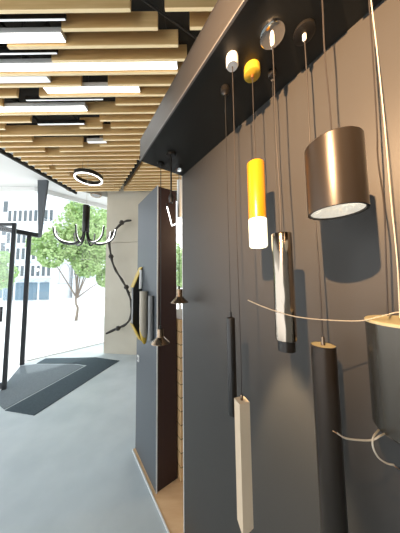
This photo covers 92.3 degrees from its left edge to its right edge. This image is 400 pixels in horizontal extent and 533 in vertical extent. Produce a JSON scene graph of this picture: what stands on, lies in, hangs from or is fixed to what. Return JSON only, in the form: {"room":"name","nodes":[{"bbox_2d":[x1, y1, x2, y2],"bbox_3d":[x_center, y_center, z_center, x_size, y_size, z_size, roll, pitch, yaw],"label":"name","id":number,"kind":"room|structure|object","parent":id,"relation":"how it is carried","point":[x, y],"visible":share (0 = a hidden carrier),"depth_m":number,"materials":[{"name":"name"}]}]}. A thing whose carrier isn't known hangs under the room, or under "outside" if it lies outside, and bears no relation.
{"room":"store","nodes":[
{"label":"store","id":0,"kind":"room"},
{"bbox_2d":[0,148,106,205],"bbox_3d":[-4.423,-2.122,1.782,4.210,0.200,8.220,-1,-4,0],"label":"ceiling","id":1,"kind":"structure","parent":0,"point":[12,173],"depth_m":4.12,"materials":[{"name":"grey paint"}]},
{"bbox_2d":[5,147,45,151],"bbox_3d":[-2.834,-1.937,3.121,0.638,0.150,0.026,-1,-4,0],"label":"wooden slat","id":2,"kind":"object","parent":1,"relation":"attached to","point":[16,149],"visible":0.5,"depth_m":3.10,"materials":[{"name":"brown wood"}]},
{"bbox_2d":[13,147,47,156],"bbox_3d":[-2.849,-1.927,3.235,0.567,0.150,0.026,-1,-4,0],"label":"wooden slat","id":3,"kind":"object","parent":1,"relation":"attached to","point":[15,154],"visible":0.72,"depth_m":3.22,"materials":[{"name":"brown wood"}]},
{"bbox_2d":[0,148,76,193],"bbox_3d":[-3.615,-2.076,1.216,0.039,0.140,7.016,-2,-4,10],"label":"trim","id":4,"kind":"structure","parent":1,"relation":"attached to","point":[7,154],"depth_m":3.66,"materials":[{"name":"black metal"}]},
{"bbox_2d":[0,137,83,147],"bbox_3d":[-2.500,-1.947,3.006,1.348,0.150,0.026,-1,-4,0],"label":"wooden slat","id":5,"kind":"object","parent":1,"relation":"attached to","point":[37,141],"visible":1,"depth_m":2.99,"materials":[{"name":"brown wood"}]},
{"bbox_2d":[38,180,48,236],"bbox_3d":[-3.372,-1.243,4.126,0.210,1.220,0.110,-1,-4,0],"label":"glazing fin","id":6,"kind":"object","parent":1,"relation":"hanging from","point":[43,185],"visible":1,"depth_m":4.11,"materials":[{"name":"grey glass"}]},
{"bbox_2d":[0,124,145,135],"bbox_3d":[-0.621,-1.990,2.776,5.189,0.150,0.026,-1,-4,0],"label":"wooden slat","id":7,"kind":"object","parent":1,"relation":"attached to","point":[11,130],"visible":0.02,"depth_m":2.76,"materials":[{"name":"brown wood"}]},
{"bbox_2d":[0,101,158,115],"bbox_3d":[-0.626,-2.017,2.433,5.200,0.150,0.026,-1,-4,0],"label":"wooden slat","id":8,"kind":"object","parent":1,"relation":"attached to","point":[93,107],"visible":0.17,"depth_m":2.42,"materials":[{"name":"brown wood"}]},
{"bbox_2d":[57,178,108,181],"bbox_3d":[-2.452,-1.867,4.038,1.073,0.150,0.026,-1,-4,0],"label":"wooden slat","id":9,"kind":"object","parent":1,"relation":"attached to","point":[89,179],"visible":0.38,"depth_m":4.02,"materials":[{"name":"brown wood"}]},
{"bbox_2d":[71,186,114,188],"bbox_3d":[-2.435,-1.846,4.382,0.983,0.150,0.026,-1,-4,0],"label":"wooden slat","id":10,"kind":"object","parent":1,"relation":"attached to","point":[95,187],"visible":0.42,"depth_m":4.37,"materials":[{"name":"brown wood"}]},
{"bbox_3d":[-2.877,-2.049,2.999,0.040,0.040,3.260,-1,-4,0],"label":"batten","id":11,"kind":"object","parent":10,"relation":"on","visible":0},
{"bbox_2d":[0,136,33,141],"bbox_3d":[-2.855,-1.951,2.891,0.678,0.150,0.026,-1,-4,0],"label":"wooden slat","id":12,"kind":"object","parent":11,"relation":"attached to","point":[2,138],"visible":0.59,"depth_m":2.88,"materials":[{"name":"brown wood"}]},
{"bbox_2d":[21,156,83,160],"bbox_3d":[-2.572,-1.920,3.350,1.080,0.150,0.026,-1,-4,0],"label":"wooden slat","id":13,"kind":"object","parent":11,"relation":"attached to","point":[70,158],"visible":0.48,"depth_m":3.33,"materials":[{"name":"brown wood"}]},
{"bbox_2d":[73,168,102,185],"bbox_3d":[-2.063,-1.716,3.564,0.476,0.208,0.476,-1,-4,0],"label":"pendant","id":14,"kind":"object","parent":13,"relation":"hanging from","point":[77,170],"visible":1,"depth_m":3.50,"materials":[{"name":"black metal"}]},
{"bbox_2d":[0,0,130,13],"bbox_3d":[-1.937,-2.071,1.515,2.780,0.150,0.026,-1,-4,0],"label":"wooden slat","id":15,"kind":"object","parent":11,"relation":"attached to","point":[6,6],"visible":1,"depth_m":1.50,"materials":[{"name":"brown wood"}]},
{"bbox_2d":[142,0,196,38],"bbox_3d":[-0.228,-2.111,1.657,0.744,0.016,0.016,2,-5,-31],"label":"suspension rod","id":16,"kind":"object","parent":15,"relation":"attached to","point":[145,1],"visible":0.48,"depth_m":1.63,"materials":[{"name":"black metal"}]},
{"bbox_2d":[0,343,166,532],"bbox_3d":[-0.036,1.826,1.439,7.320,0.120,8.350,-1,-4,0],"label":"floor","id":17,"kind":"structure","parent":0,"point":[70,466],"depth_m":1.76,"materials":[{"name":"concrete"}]},
{"bbox_2d":[0,226,39,365],"bbox_3d":[-3.802,0.603,3.604,0.122,2.750,1.232,-2,-5,21],"label":"door frame","id":18,"kind":"structure","parent":17,"relation":"on","point":[28,234],"depth_m":3.99,"materials":[{"name":"black metal"}]},
{"bbox_2d":[0,223,16,389],"bbox_3d":[-3.796,0.559,3.097,1.495,2.760,0.094,-1,-4,0],"label":"door","id":19,"kind":"structure","parent":18,"relation":"attached to","point":[3,385],"depth_m":3.08,"materials":[{"name":"black metal"}]},
{"bbox_2d":[0,364,82,408],"bbox_3d":[-2.950,1.939,3.229,1.290,0.006,1.410,-1,-4,0],"label":"door mat","id":20,"kind":"object","parent":17,"relation":"on","point":[27,380],"visible":1,"depth_m":3.29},
{"bbox_2d":[5,357,118,414],"bbox_3d":[-2.545,1.940,3.324,1.700,0.008,1.840,-1,-4,0],"label":"door mat","id":21,"kind":"object","parent":17,"relation":"on","point":[34,404],"visible":1,"depth_m":3.15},
{"bbox_2d":[25,342,103,361],"bbox_3d":[-3.058,0.201,4.952,0.050,3.740,1.998,-5,-6,41],"label":"trim","id":22,"kind":"structure","parent":17,"relation":"on","point":[40,357],"depth_m":4.53,"materials":[{"name":"white"}]},
{"bbox_2d":[133,448,183,532],"bbox_3d":[1.944,1.717,1.170,3.364,0.006,4.245,2,-5,-36],"label":"platform","id":23,"kind":"object","parent":17,"relation":"on","point":[169,499],"depth_m":1.43,"materials":[{"name":"brown wood"}]},
{"bbox_2d":[135,185,176,493],"bbox_3d":[-0.436,0.551,1.846,0.199,2.495,0.513,2,-5,-36],"label":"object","id":24,"kind":"structure","parent":23,"relation":"on","point":[156,366],"depth_m":1.67,"materials":[{"name":"black"}]},
{"bbox_2d":[130,267,141,340],"bbox_3d":[-0.631,0.365,1.896,0.093,0.720,0.090,2,-5,-36],"label":"wall lamp","id":25,"kind":"object","parent":24,"relation":"attached to","point":[135,301],"visible":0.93,"depth_m":1.87,"materials":[{"name":"black metal"}]},
{"bbox_2d":[139,291,147,343],"bbox_3d":[-0.515,0.460,1.749,0.072,0.465,0.072,2,-5,-36],"label":"wall lamp","id":26,"kind":"object","parent":24,"relation":"attached to","point":[143,306],"visible":1,"depth_m":1.72,"materials":[{"name":"beige"}]},
{"bbox_2d":[148,296,153,340],"bbox_3d":[-0.421,0.438,1.645,0.044,0.370,0.044,2,-5,-36],"label":"wall lamp","id":27,"kind":"object","parent":24,"relation":"attached to","point":[150,298],"visible":1,"depth_m":1.63,"materials":[{"name":"grey metal"}]},
{"bbox_2d":[132,449,169,532],"bbox_3d":[0.579,1.655,0.182,0.008,0.012,4.245,2,-5,-36],"label":"trim","id":28,"kind":"structure","parent":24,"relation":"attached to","point":[158,509],"depth_m":1.49,"materials":[{"name":"white metal"}]},
{"bbox_2d":[176,309,182,481],"bbox_3d":[0.133,1.157,2.191,1.138,1.314,0.560,2,-5,-36],"label":"wall","id":29,"kind":"structure","parent":23,"relation":"on","point":[178,311],"depth_m":1.65,"materials":[{"name":"brown wood"}]},
{"bbox_2d":[182,0,399,532],"bbox_3d":[0.721,0.447,0.223,0.066,2.425,2.776,2,-5,-36],"label":"wall","id":30,"kind":"structure","parent":17,"relation":"on","point":[277,385],"depth_m":0.71,"materials":[{"name":"grey paint"}]},
{"bbox_2d":[151,161,169,345],"bbox_3d":[-0.249,-0.105,1.214,0.114,1.147,0.114,2,-5,-36],"label":"cone pendant","id":31,"kind":"object","parent":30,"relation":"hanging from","point":[160,340],"visible":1,"depth_m":1.18,"materials":[{"name":"black metal"}]},
{"bbox_2d":[166,151,180,225],"bbox_3d":[-0.166,-0.461,1.155,0.078,0.448,0.067,2,-5,-36],"label":"pendant","id":32,"kind":"object","parent":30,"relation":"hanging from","point":[171,155],"visible":1,"depth_m":1.15,"materials":[{"name":"black metal"}]},
{"bbox_2d":[170,164,187,303],"bbox_3d":[-0.136,-0.224,1.254,0.114,0.908,0.114,2,-5,-36],"label":"cone pendant","id":33,"kind":"object","parent":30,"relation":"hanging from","point":[179,298],"visible":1,"depth_m":1.21,"materials":[{"name":"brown metal"}]},
{"bbox_2d":[221,84,236,416],"bbox_3d":[0.109,-0.098,0.726,0.034,1.247,0.034,2,-5,-36],"label":"pendant","id":34,"kind":"object","parent":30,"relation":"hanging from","point":[231,341],"visible":0.94,"depth_m":0.68,"materials":[{"name":"black metal"}]},
{"bbox_2d":[226,50,253,532],"bbox_3d":[0.121,0.014,0.610,0.042,1.488,0.042,2,-5,-36],"label":"pendant","id":35,"kind":"object","parent":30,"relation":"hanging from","point":[241,404],"visible":1,"depth_m":0.56,"materials":[{"name":"white plastic"}]},
{"bbox_2d":[244,59,267,248],"bbox_3d":[0.194,-0.395,0.676,0.060,0.663,0.060,2,-5,-36],"label":"pendant","id":36,"kind":"object","parent":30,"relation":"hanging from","point":[258,238],"visible":1,"depth_m":0.64,"materials":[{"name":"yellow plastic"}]},
{"bbox_2d":[249,217,267,248],"bbox_3d":[0.198,-0.114,0.655,0.060,0.099,0.060,2,-5,-36],"label":"diffuser","id":37,"kind":"object","parent":36,"relation":"attached to","point":[258,238],"depth_m":0.63,"materials":[{"name":"white"}]},
{"bbox_2d":[140,0,381,175],"bbox_3d":[0.602,-0.838,0.246,0.435,0.147,2.774,2,-5,-36],"label":"canopy","id":38,"kind":"object","parent":30,"relation":"on","point":[189,121],"depth_m":0.72,"materials":[{"name":"black metal"}]},
{"bbox_2d":[268,68,279,231],"bbox_3d":[0.273,-0.344,0.687,0.028,0.765,0.028,2,-5,-36],"label":"pendant","id":39,"kind":"object","parent":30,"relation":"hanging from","point":[270,73],"visible":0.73,"depth_m":0.70,"materials":[{"name":"black metal"}]},
{"bbox_2d":[259,18,296,352],"bbox_3d":[0.233,-0.251,0.567,0.076,0.969,0.076,2,-5,-36],"label":"pendant","id":40,"kind":"object","parent":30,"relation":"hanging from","point":[272,33],"visible":1,"depth_m":0.53,"materials":[{"name":"silver metal"}]},
{"bbox_2d":[293,18,348,532],"bbox_3d":[0.336,0.100,0.536,0.062,1.675,0.062,2,-5,-36],"label":"pendant","id":41,"kind":"object","parent":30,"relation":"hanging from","point":[327,411],"visible":0.97,"depth_m":0.49,"materials":[{"name":"black metal"}]},
{"bbox_2d":[248,0,399,469],"bbox_3d":[0.297,-0.180,0.423,0.390,1.133,0.134,-1,-4,0],"label":"pendant","id":42,"kind":"object","parent":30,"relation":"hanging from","point":[382,331],"visible":1,"depth_m":0.39,"materials":[{"name":"black"}]},
{"bbox_2d":[304,0,369,219],"bbox_3d":[0.302,-0.433,0.454,0.113,0.625,0.113,-1,-4,0],"label":"pendant","id":43,"kind":"object","parent":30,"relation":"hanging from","point":[336,173],"visible":1,"depth_m":0.39,"materials":[{"name":"brown metal"}]},
{"bbox_2d":[0,61,183,76],"bbox_3d":[-0.527,-2.054,1.974,5.000,0.150,0.026,-1,-4,0],"label":"wooden slat","id":44,"kind":"object","parent":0,"point":[165,71],"visible":0.1,"depth_m":1.96,"materials":[{"name":"brown wood"}]},
{"bbox_2d":[11,98,54,136],"bbox_3d":[-2.327,-2.056,2.999,0.040,0.040,3.260,-1,-4,0],"label":"batten","id":45,"kind":"object","parent":44,"relation":"on","point":[15,100],"visible":0.11,"depth_m":2.65,"materials":[{"name":"black"}]},
{"bbox_2d":[0,88,18,97],"bbox_3d":[-2.656,-2.007,2.203,1.140,0.150,0.026,-1,-4,0],"label":"wooden slat","id":46,"kind":"object","parent":45,"relation":"attached to","point":[4,92],"visible":0.57,"depth_m":2.19,"materials":[{"name":"brown wood"}]},
{"bbox_2d":[0,115,31,122],"bbox_3d":[-2.731,-1.978,2.547,0.990,0.150,0.026,-1,-4,0],"label":"wooden slat","id":47,"kind":"object","parent":45,"relation":"attached to","point":[9,118],"visible":0.57,"depth_m":2.53,"materials":[{"name":"brown wood"}]},
{"bbox_2d":[0,75,82,87],"bbox_3d":[-2.257,-2.022,2.088,1.940,0.150,0.026,-1,-4,0],"label":"wooden slat","id":48,"kind":"object","parent":45,"relation":"attached to","point":[56,81],"visible":0.57,"depth_m":2.07,"materials":[{"name":"brown wood"}]},
{"bbox_2d":[41,165,105,171],"bbox_3d":[-2.433,-1.898,3.694,1.235,0.150,0.026,-1,-4,0],"label":"wooden slat","id":49,"kind":"object","parent":45,"relation":"attached to","point":[52,167],"visible":0.42,"depth_m":3.68,"materials":[{"name":"brown wood"}]},
{"bbox_2d":[77,171,129,174],"bbox_3d":[-1.926,-1.890,3.808,1.069,0.150,0.026,-1,-4,0],"label":"wooden slat","id":50,"kind":"object","parent":45,"relation":"attached to","point":[120,172],"visible":0.26,"depth_m":3.79,"materials":[{"name":"brown wood"}]},
{"bbox_2d":[0,22,124,183],"bbox_3d":[-1.777,-2.063,2.999,0.040,0.040,3.260,-1,-4,0],"label":"batten","id":51,"kind":"object","parent":44,"relation":"on","point":[2,25],"visible":0.11,"depth_m":1.96,"materials":[{"name":"black metal"}]},
{"bbox_2d":[52,174,116,245],"bbox_3d":[-2.000,-1.117,3.346,1.066,1.488,0.621,-1,-4,0],"label":"chandelier","id":52,"kind":"object","parent":51,"relation":"hanging from","point":[86,208],"visible":1,"depth_m":3.28,"materials":[{"name":"black metal"}]},
{"bbox_2d":[52,160,136,164],"bbox_3d":[-1.896,-1.920,3.464,1.510,0.150,0.026,-1,-4,0],"label":"wooden slat","id":53,"kind":"object","parent":51,"relation":"attached to","point":[91,162],"visible":0.46,"depth_m":3.45,"materials":[{"name":"brown wood"}]},
{"bbox_2d":[55,164,133,168],"bbox_3d":[-1.954,-1.909,3.579,1.459,0.150,0.026,-1,-4,0],"label":"wooden slat","id":54,"kind":"object","parent":51,"relation":"attached to","point":[92,165],"visible":0.44,"depth_m":3.56,"materials":[{"name":"brown wood"}]},
{"bbox_2d":[81,175,127,177],"bbox_3d":[-1.950,-1.886,3.923,0.949,0.150,0.026,-1,-4,0],"label":"wooden slat","id":55,"kind":"object","parent":51,"relation":"attached to","point":[82,176],"visible":0.26,"depth_m":3.91,"materials":[{"name":"brown wood"}]},
{"bbox_2d":[83,156,139,160],"bbox_3d":[-1.543,-1.933,3.350,0.970,0.150,0.026,-1,-4,0],"label":"wooden slat","id":56,"kind":"object","parent":51,"relation":"attached to","point":[85,158],"visible":0.48,"depth_m":3.33,"materials":[{"name":"brown wood"}]},
{"bbox_2d":[41,21,133,170],"bbox_3d":[-1.377,-2.068,2.999,0.040,0.040,3.260,-1,-4,0],"label":"batten","id":57,"kind":"object","parent":44,"relation":"on","point":[44,23],"visible":0.02,"depth_m":1.72,"materials":[{"name":"black"}]},
{"bbox_2d":[79,117,102,128],"bbox_3d":[-1.506,-1.990,2.662,0.320,0.150,0.026,-1,-4,0],"label":"wooden slat","id":58,"kind":"object","parent":57,"relation":"attached to","point":[90,122],"visible":0.76,"depth_m":2.65,"materials":[{"name":"brown wood"}]},
{"bbox_2d":[47,147,139,156],"bbox_3d":[-1.768,-1.938,3.235,1.588,0.150,0.026,-1,-4,0],"label":"wooden slat","id":59,"kind":"object","parent":57,"relation":"attached to","point":[52,151],"visible":0.5,"depth_m":3.22,"materials":[{"name":"brown wood"}]},
{"bbox_2d":[59,142,139,151],"bbox_3d":[-1.583,-1.947,3.120,1.385,0.150,0.026,-1,-4,0],"label":"wooden slat","id":60,"kind":"object","parent":57,"relation":"attached to","point":[88,147],"visible":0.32,"depth_m":3.10,"materials":[{"name":"brown wood"}]},
{"bbox_2d":[0,0,200,200],"bbox_3d":[-1.482,-2.430,1.668,10.100,0.200,8.550,-1,-4,0],"label":"ceiling","id":61,"kind":"structure","parent":0,"point":[182,18],"depth_m":2.01,"materials":[{"name":"black"}]},
{"bbox_2d":[0,56,50,82],"bbox_3d":[-2.363,-2.125,2.039,1.530,0.328,0.065,-1,-4,0],"label":"light strip","id":62,"kind":"object","parent":61,"relation":"hanging from","point":[4,79],"visible":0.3,"depth_m":2.02,"materials":[{"name":"grey paint"}]},
{"bbox_2d":[0,76,50,82],"bbox_3d":[-2.361,-1.965,2.027,1.522,0.006,0.059,-1,-4,0],"label":"diffuser","id":63,"kind":"object","parent":62,"relation":"attached to","point":[4,79],"depth_m":2.02,"materials":[{"name":"white plastic"}]},
{"bbox_2d":[0,23,57,54],"bbox_3d":[-2.183,-2.145,1.810,1.690,0.328,0.016,-1,-4,0],"label":"light strip","id":64,"kind":"object","parent":61,"relation":"hanging from","point":[3,51],"visible":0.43,"depth_m":1.79,"materials":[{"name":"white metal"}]},
{"bbox_2d":[0,52,56,54],"bbox_3d":[-2.181,-1.985,1.797,1.682,0.006,0.010,-1,-4,0],"label":"diffuser","id":65,"kind":"object","parent":64,"relation":"attached to","point":[1,53],"depth_m":1.79,"materials":[{"name":"white plastic"}]},
{"bbox_2d":[0,21,65,42],"bbox_3d":[-2.113,-2.155,1.695,1.830,0.328,0.070,-1,-4,0],"label":"light strip","id":66,"kind":"object","parent":61,"relation":"hanging from","point":[22,34],"visible":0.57,"depth_m":1.66,"materials":[{"name":"grey paint"}]},
{"bbox_2d":[0,33,64,42],"bbox_3d":[-2.111,-1.994,1.683,1.822,0.006,0.064,-1,-4,0],"label":"diffuser","id":67,"kind":"object","parent":66,"relation":"attached to","point":[4,37],"depth_m":1.68,"materials":[{"name":"white plastic"}]},
{"bbox_2d":[0,13,66,21],"bbox_3d":[-2.063,-2.164,1.580,1.930,0.328,0.016,-1,-4,0],"label":"light strip","id":68,"kind":"object","parent":61,"relation":"hanging from","point":[48,16],"visible":0.83,"depth_m":1.56,"materials":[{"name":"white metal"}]},
{"bbox_2d":[0,18,65,21],"bbox_3d":[-2.061,-2.004,1.568,1.922,0.006,0.010,-1,-4,0],"label":"diffuser","id":69,"kind":"object","parent":68,"relation":"attached to","point":[1,19],"depth_m":1.56,"materials":[{"name":"white plastic"}]},
{"bbox_2d":[0,101,87,111],"bbox_3d":[-2.218,-2.101,2.383,1.620,0.328,0.070,-1,-4,0],"label":"light strip","id":70,"kind":"object","parent":61,"relation":"hanging from","point":[44,106],"visible":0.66,"depth_m":2.34,"materials":[{"name":"grey paint"}]},
{"bbox_2d":[0,106,86,111],"bbox_3d":[-2.216,-1.940,2.370,1.612,0.006,0.064,-1,-4,0],"label":"diffuser","id":71,"kind":"object","parent":70,"relation":"attached to","point":[6,108],"depth_m":2.36,"materials":[{"name":"white plastic"}]},
{"bbox_2d":[37,115,84,124],"bbox_3d":[-1.883,-2.087,2.612,0.630,0.328,0.025,-1,-4,0],"label":"light strip","id":72,"kind":"object","parent":61,"relation":"hanging from","point":[39,122],"visible":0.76,"depth_m":2.59,"materials":[{"name":"black metal"}]},
{"bbox_2d":[25,75,103,100],"bbox_3d":[-1.593,-2.118,2.268,0.910,0.328,0.016,-1,-4,0],"label":"light strip","id":73,"kind":"object","parent":61,"relation":"hanging from","point":[27,98],"visible":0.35,"depth_m":2.25,"materials":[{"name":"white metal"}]},
{"bbox_2d":[26,99,102,100],"bbox_3d":[-1.591,-1.957,2.256,0.902,0.006,0.010,-1,-4,0],"label":"diffuser","id":74,"kind":"object","parent":73,"relation":"attached to","point":[26,99],"depth_m":2.25,"materials":[{"name":"white plastic"}]},
{"bbox_2d":[0,58,177,71],"bbox_3d":[-1.678,-2.143,1.924,2.900,0.328,0.070,-1,-4,0],"label":"light strip","id":75,"kind":"object","parent":61,"relation":"hanging from","point":[37,64],"visible":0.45,"depth_m":1.90,"materials":[{"name":"grey paint"}]},
{"bbox_2d":[43,82,139,92],"bbox_3d":[-1.203,-2.131,2.154,1.050,0.328,0.070,-1,-4,0],"label":"light strip","id":76,"kind":"object","parent":61,"relation":"hanging from","point":[87,87],"visible":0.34,"depth_m":2.13,"materials":[{"name":"grey paint"}]},
{"bbox_2d":[43,86,139,92],"bbox_3d":[-1.201,-1.971,2.141,1.042,0.006,0.064,-1,-4,0],"label":"diffuser","id":77,"kind":"object","parent":76,"relation":"attached to","point":[84,89],"depth_m":2.14,"materials":[{"name":"white plastic"}]},
{"bbox_2d":[103,184,150,354],"bbox_3d":[-1.572,-0.002,4.671,1.465,4.062,0.289,-1,-4,5],"label":"wall","id":78,"kind":"structure","parent":0,"point":[121,204],"depth_m":4.58,"materials":[{"name":"paint"}]},
{"bbox_2d":[0,187,106,209],"bbox_3d":[-4.317,-1.747,4.719,4.384,0.100,0.972,1,-5,-19],"label":"trim","id":79,"kind":"structure","parent":78,"relation":"attached to","point":[2,189],"depth_m":4.61,"materials":[{"name":"white"}]},
{"bbox_2d":[106,219,131,333],"bbox_3d":[-1.823,0.210,4.405,0.605,2.603,0.207,-1,-4,0],"label":"lamp","id":80,"kind":"object","parent":78,"relation":"attached to","point":[121,222],"visible":0.84,"depth_m":4.34,"materials":[{"name":"grey metal"}]},
{"bbox_2d":[125,184,176,188],"bbox_3d":[0.238,-1.876,4.382,3.875,0.150,0.026,-1,-4,0],"label":"wooden slat","id":81,"kind":"object","parent":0,"point":[126,186],"visible":0.2,"depth_m":4.37,"materials":[{"name":"brown wood"}]},
{"bbox_2d":[157,0,166,29],"bbox_3d":[-0.327,-2.082,2.999,0.040,0.040,3.260,-1,-4,0],"label":"batten","id":82,"kind":"object","parent":81,"relation":"on","point":[160,2],"visible":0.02,"depth_m":1.66,"materials":[{"name":"black metal"}]},
{"bbox_2d":[39,86,169,97],"bbox_3d":[0.068,-2.040,2.203,3.810,0.150,0.026,-1,-4,0],"label":"wooden slat","id":83,"kind":"object","parent":82,"relation":"attached to","point":[145,91],"visible":0.24,"depth_m":2.19,"materials":[{"name":"brown wood"}]},
{"bbox_2d":[103,135,141,140],"bbox_3d":[0.259,-1.993,2.891,3.430,0.150,0.026,-1,-4,0],"label":"wooden slat","id":84,"kind":"object","parent":82,"relation":"attached to","point":[105,137],"visible":0.24,"depth_m":2.88,"materials":[{"name":"brown wood"}]},
{"bbox_2d":[99,114,153,121],"bbox_3d":[0.324,-2.023,2.547,3.300,0.150,0.026,-1,-4,0],"label":"wooden slat","id":85,"kind":"object","parent":82,"relation":"attached to","point":[103,117],"visible":0.24,"depth_m":2.53,"materials":[{"name":"brown wood"}]},
{"bbox_2d":[110,121,149,127],"bbox_3d":[0.369,-2.014,2.662,3.210,0.150,0.026,-1,-4,0],"label":"wooden slat","id":86,"kind":"object","parent":82,"relation":"attached to","point":[113,124],"visible":0.24,"depth_m":2.65,"materials":[{"name":"brown wood"}]},
{"bbox_2d":[124,161,141,185],"bbox_3d":[-1.209,-1.869,3.633,0.022,0.035,1.620,2,-5,-36],"label":"track rail","id":87,"kind":"object","parent":82,"relation":"attached to","point":[139,162],"visible":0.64,"depth_m":3.79,"materials":[{"name":"black metal"}]},
{"bbox_2d":[129,178,176,182],"bbox_3d":[0.321,-1.898,4.152,3.708,0.150,0.026,-1,-4,0],"label":"wooden slat","id":88,"kind":"object","parent":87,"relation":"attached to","point":[130,181],"visible":0.2,"depth_m":4.14,"materials":[{"name":"brown wood"}]},
{"bbox_2d":[115,96,163,105],"bbox_3d":[0.478,-2.042,2.318,2.990,0.150,0.026,-1,-4,0],"label":"wooden slat","id":89,"kind":"object","parent":82,"relation":"attached to","point":[148,100],"visible":0.24,"depth_m":2.30,"materials":[{"name":"brown wood"}]},
{"bbox_2d":[108,74,175,86],"bbox_3d":[0.488,-2.055,2.088,2.970,0.150,0.026,-1,-4,0],"label":"wooden slat","id":90,"kind":"object","parent":82,"relation":"attached to","point":[157,79],"visible":0.24,"depth_m":2.07,"materials":[{"name":"brown wood"}]},
{"bbox_2d":[135,168,174,174],"bbox_3d":[0.447,-1.921,3.808,3.457,0.150,0.026,-1,-4,0],"label":"wooden slat","id":91,"kind":"object","parent":82,"relation":"attached to","point":[137,172],"visible":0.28,"depth_m":3.79,"materials":[{"name":"brown wood"}]},
{"bbox_2d":[133,172,181,177],"bbox_3d":[0.405,-1.916,3.923,3.540,0.150,0.026,-1,-4,0],"label":"wooden slat","id":92,"kind":"object","parent":82,"relation":"attached to","point":[134,175],"visible":0.2,"depth_m":3.91,"materials":[{"name":"brown wood"}]},
{"bbox_2d":[176,175,181,223],"bbox_3d":[-0.230,-1.285,2.125,0.068,1.665,0.068,-1,-4,0],"label":"pendant","id":93,"kind":"object","parent":82,"relation":"hanging from","point":[179,182],"visible":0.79,"depth_m":2.06,"materials":[{"name":"beige"}]},
{"bbox_3d":[0.473,-2.092,2.999,0.040,0.040,3.260,-1,-4,0],"label":"batten","id":94,"kind":"object","parent":81,"relation":"on","visible":0},
{"bbox_2d":[165,0,217,11],"bbox_3d":[0.448,-2.103,1.515,1.450,0.150,0.026,-1,-4,0],"label":"wooden slat","id":95,"kind":"object","parent":94,"relation":"hanging from","point":[170,5],"visible":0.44,"depth_m":1.50,"materials":[{"name":"brown wood"}]},
{"bbox_2d":[190,11,211,29],"bbox_3d":[0.543,-2.096,1.630,1.260,0.150,0.026,-1,-4,0],"label":"wooden slat","id":96,"kind":"object","parent":94,"relation":"hanging from","point":[198,19],"visible":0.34,"depth_m":1.62,"materials":[{"name":"brown wood"}]},
{"bbox_3d":[-0.877,-2.075,2.999,0.040,0.040,3.260,-1,-4,0],"label":"batten","id":97,"kind":"object","parent":81,"relation":"on","visible":0},
{"bbox_2d":[7,29,177,49],"bbox_3d":[-0.967,-2.062,1.744,1.540,0.150,0.026,-1,-4,0],"label":"wooden slat","id":98,"kind":"object","parent":97,"relation":"attached to","point":[168,38],"visible":0.74,"depth_m":1.73,"materials":[{"name":"brown wood"}]},
{"bbox_2d":[61,11,157,31],"bbox_3d":[-0.762,-2.079,1.630,0.810,0.150,0.026,-1,-4,0],"label":"wooden slat","id":99,"kind":"object","parent":97,"relation":"attached to","point":[133,20],"visible":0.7,"depth_m":1.62,"materials":[{"name":"brown wood"}]},
{"bbox_2d":[51,44,186,62],"bbox_3d":[-0.777,-2.059,1.859,1.300,0.150,0.026,-1,-4,0],"label":"wooden slat","id":100,"kind":"object","parent":97,"relation":"attached to","point":[178,54],"visible":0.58,"depth_m":1.85,"materials":[{"name":"brown wood"}]},
{"bbox_2d":[100,136,139,146],"bbox_3d":[-1.187,-1.962,3.006,0.758,0.150,0.026,-1,-4,0],"label":"wooden slat","id":101,"kind":"object","parent":97,"relation":"attached to","point":[132,142],"visible":0.44,"depth_m":2.99,"materials":[{"name":"brown wood"}]},
{"bbox_2d":[127,181,176,185],"bbox_3d":[0.280,-1.889,4.267,3.791,0.150,0.026,-1,-4,0],"label":"wooden slat","id":102,"kind":"object","parent":97,"relation":"attached to","point":[128,183],"visible":0.18,"depth_m":4.25,"materials":[{"name":"brown wood"}]},
{"bbox_2d":[131,175,181,180],"bbox_3d":[0.363,-1.903,4.037,3.624,0.150,0.026,-1,-4,0],"label":"wooden slat","id":103,"kind":"object","parent":97,"relation":"attached to","point":[132,178],"visible":0.24,"depth_m":4.02,"materials":[{"name":"brown wood"}]},
{"label":"outside","id":104,"kind":"structure","parent":0,"visible":0},
{"bbox_2d":[0,287,181,389],"bbox_3d":[-19.948,4.064,24.781,100.000,0.160,70.000,-1,-4,0],"label":"ground","id":105,"kind":"structure","parent":104,"point":[52,328],"depth_m":7.84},
{"bbox_2d":[0,193,8,298],"bbox_3d":[-25.491,-2.971,26.983,8.500,14.350,7.100,-1,-4,0],"label":"apartment building","id":106,"kind":"structure","parent":105,"relation":"on","point":[4,197],"depth_m":24.58,"materials":[{"name":"white concrete"}]},
{"bbox_2d":[0,251,19,289],"bbox_3d":[-12.323,0.793,11.044,2.401,4.069,2.439,-1,-4,0],"label":"street tree","id":107,"kind":"object","parent":105,"relation":"on","point":[4,274],"visible":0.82,"depth_m":11.34,"materials":[{"name":"green plant"}]},
{"bbox_2d":[1,192,73,300],"bbox_3d":[-18.481,-2.235,23.409,5.500,12.150,7.100,-1,-4,0],"label":"apartment building","id":108,"kind":"structure","parent":105,"relation":"on","point":[45,283],"depth_m":20.92,"materials":[{"name":"white"}]},
{"bbox_2d":[24,201,106,320],"bbox_3d":[-5.968,-0.379,9.496,3.320,6.004,3.192,-1,-4,-3],"label":"street tree","id":109,"kind":"object","parent":105,"relation":"on","point":[45,247],"visible":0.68,"depth_m":8.87,"materials":[{"name":"green plant"}]},
{"bbox_2d":[71,207,106,297],"bbox_3d":[-12.423,-1.662,26.669,6.800,11.350,6.500,-1,-4,0],"label":"apartment building","id":110,"kind":"structure","parent":105,"relation":"on","point":[96,291],"depth_m":23.38,"materials":[{"name":"white concrete"}]},
{"bbox_2d":[176,242,181,308],"bbox_3d":[-1.188,0.554,9.959,2.097,4.090,2.147,-1,-4,0],"label":"street tree","id":111,"kind":"object","parent":105,"relation":"on","point":[178,251],"visible":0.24,"depth_m":9.52,"materials":[{"name":"green plant"}]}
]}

